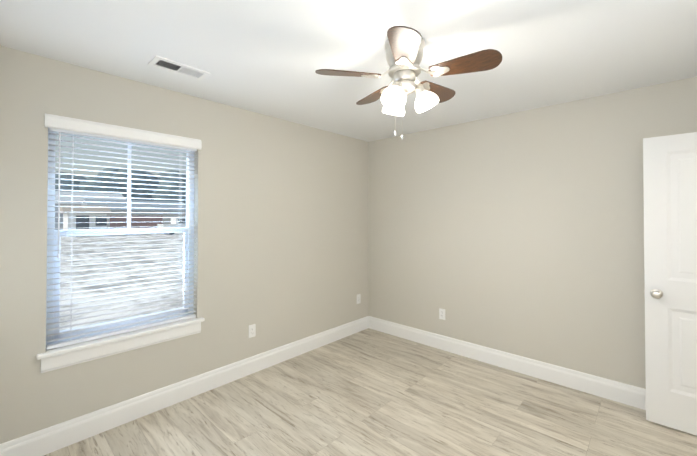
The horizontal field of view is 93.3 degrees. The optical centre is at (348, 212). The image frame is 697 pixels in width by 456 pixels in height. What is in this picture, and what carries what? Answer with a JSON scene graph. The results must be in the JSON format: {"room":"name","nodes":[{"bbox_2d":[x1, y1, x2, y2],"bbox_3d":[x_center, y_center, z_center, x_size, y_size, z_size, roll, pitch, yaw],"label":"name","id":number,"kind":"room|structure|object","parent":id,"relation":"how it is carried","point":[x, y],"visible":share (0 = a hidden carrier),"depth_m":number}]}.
{"room":"empty bedroom","nodes":[
{"label":"empty bedroom","id":0,"kind":"room"},
{"bbox_2d":[0,45,367,443],"bbox_3d":[-0.945,0.271,3.138,0.150,2.440,3.690,-1,-1,43],"label":"wall","id":1,"kind":"structure","parent":0,"point":[281,231],"depth_m":2.77},
{"bbox_2d":[46,127,193,343],"bbox_3d":[-1.631,0.158,2.445,0.065,1.450,0.919,-1,-1,43],"label":"window","id":2,"kind":"structure","parent":1,"relation":"in","point":[53,233],"depth_m":2.34},
{"bbox_2d":[46,128,196,349],"bbox_3d":[-1.580,0.144,2.398,0.052,1.420,0.905,-1,-1,43],"label":"window blinds","id":3,"kind":"object","parent":2,"relation":"attached to","point":[108,333],"visible":0.96,"depth_m":2.33},
{"bbox_2d":[57,132,60,257],"bbox_3d":[-1.830,-0.112,2.081,0.011,0.800,0.010,0,-1,28],"label":"blind cord","id":4,"kind":"object","parent":3,"relation":"hanging from","point":[58,255],"depth_m":2.08},
{"bbox_2d":[188,151,190,232],"bbox_3d":[-1.289,-0.169,2.668,0.012,0.672,0.024,-1,-1,43],"label":"blind cord","id":5,"kind":"object","parent":3,"relation":"hanging from","point":[190,151],"depth_m":2.67},
{"bbox_2d":[37,317,204,359],"bbox_3d":[-1.562,0.873,2.374,0.120,0.025,1.003,-1,-1,43],"label":"window sill","id":6,"kind":"structure","parent":1,"relation":"attached to","point":[96,342],"depth_m":2.27},
{"bbox_2d":[41,322,200,372],"bbox_3d":[-1.545,0.934,2.357,0.019,0.096,0.963,-1,-1,43],"label":"apron","id":7,"kind":"object","parent":1,"relation":"attached to","point":[77,357],"visible":0.74,"depth_m":2.27},
{"bbox_2d":[44,113,201,149],"bbox_3d":[-1.544,-0.567,2.373,0.022,0.082,0.953,-1,-1,43],"label":"window valance","id":8,"kind":"object","parent":1,"relation":"attached to","point":[72,124],"visible":0.9,"depth_m":2.29},
{"bbox_2d":[0,316,367,455],"bbox_3d":[-0.894,1.413,3.057,0.017,0.153,3.360,-1,-1,43],"label":"baseboard","id":9,"kind":"structure","parent":1,"relation":"attached to","point":[45,441],"depth_m":2.46},
{"bbox_2d":[249,324,255,337],"bbox_3d":[-0.897,1.100,3.064,0.008,0.115,0.070,-1,-1,43],"label":"electrical outlet","id":10,"kind":"object","parent":1,"relation":"attached to","point":[252,330],"visible":1,"depth_m":3.06},
{"bbox_2d":[357,294,360,303],"bbox_3d":[0.129,1.092,4.172,0.008,0.115,0.070,-1,-1,43],"label":"electrical outlet","id":11,"kind":"object","parent":1,"relation":"attached to","point":[358,298],"visible":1,"depth_m":4.17},
{"bbox_2d":[0,0,696,141],"bbox_3d":[0.445,-1.033,1.084,5.000,0.120,4.840,-1,-1,43],"label":"ceiling","id":12,"kind":"structure","parent":0,"point":[268,57],"depth_m":1.92},
{"bbox_2d":[148,55,209,80],"bbox_3d":[-1.121,-0.956,2.188,0.165,0.008,0.335,-1,-1,43],"label":"ceiling vent","id":13,"kind":"object","parent":12,"relation":"in","point":[156,61],"visible":1,"depth_m":2.17},
{"bbox_2d":[315,26,501,138],"bbox_3d":[0.347,-0.683,1.891,0.967,0.562,0.941,-1,-1,43],"label":"fan","id":14,"kind":"object","parent":12,"relation":"hanging from","point":[404,46],"visible":1,"depth_m":1.79},
{"bbox_2d":[44,328,696,455],"bbox_3d":[0.445,1.527,1.054,5.000,0.120,4.840,-1,-1,43],"label":"floor","id":15,"kind":"structure","parent":0,"point":[368,392],"depth_m":2.39},
{"bbox_2d":[368,77,696,388],"bbox_3d":[2.093,0.266,2.739,4.850,2.440,0.150,-1,-1,43],"label":"wall","id":16,"kind":"structure","parent":0,"point":[521,233],"depth_m":3.03},
{"bbox_2d":[439,308,444,319],"bbox_3d":[1.028,1.111,3.607,0.070,0.115,0.008,-1,-1,43],"label":"electrical outlet","id":17,"kind":"object","parent":16,"relation":"attached to","point":[442,314],"visible":1,"depth_m":3.60},
{"bbox_2d":[368,316,645,409],"bbox_3d":[1.536,1.414,3.118,3.500,0.153,0.030,-1,-1,43],"label":"baseboard","id":18,"kind":"structure","parent":16,"relation":"attached to","point":[627,394],"depth_m":3.03},
{"bbox_2d":[643,132,696,435],"bbox_3d":[2.413,0.466,2.089,0.807,2.002,0.171,-1,-1,43],"label":"door","id":19,"kind":"structure","parent":16,"relation":"in","point":[670,217],"depth_m":2.26},
{"label":"outside","id":20,"kind":"structure","parent":0,"visible":0},
{"bbox_2d":[59,232,182,330],"bbox_3d":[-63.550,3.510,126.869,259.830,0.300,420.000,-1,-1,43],"label":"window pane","id":21,"kind":"structure","parent":20,"point":[120,240],"depth_m":11.01},
{"bbox_2d":[60,205,110,236],"bbox_3d":[-26.384,0.758,32.953,3.700,3.050,3.700,-1,-1,43],"label":"house","id":22,"kind":"structure","parent":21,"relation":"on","point":[77,211],"depth_m":31.89},
{"bbox_2d":[55,191,125,229],"bbox_3d":[-38.495,-0.272,47.853,9.700,5.450,9.200,-1,-1,43],"label":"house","id":23,"kind":"structure","parent":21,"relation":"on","point":[67,198],"depth_m":45.31},
{"bbox_2d":[55,167,185,203],"bbox_3d":[-27.404,-4.267,91.719,36.172,14.447,165.317,-1,-1,43],"label":"trees","id":24,"kind":"object","parent":21,"relation":"on","point":[86,188],"depth_m":70.39},
{"bbox_2d":[81,199,185,228],"bbox_3d":[-27.705,0.376,43.310,6.700,4.050,11.200,-1,-1,43],"label":"house","id":25,"kind":"structure","parent":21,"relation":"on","point":[155,208],"depth_m":41.78},
{"bbox_2d":[110,216,162,234],"bbox_3d":[-22.817,1.313,35.572,0.170,2.000,4.900,-1,-1,43],"label":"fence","id":26,"kind":"object","parent":21,"relation":"on","point":[138,222],"depth_m":35.51},
{"bbox_2d":[157,218,185,234],"bbox_3d":[-17.159,1.098,37.765,2.840,2.480,8.400,-1,-1,43],"label":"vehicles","id":27,"kind":"object","parent":21,"relation":"on","point":[173,224],"depth_m":34.89}
]}

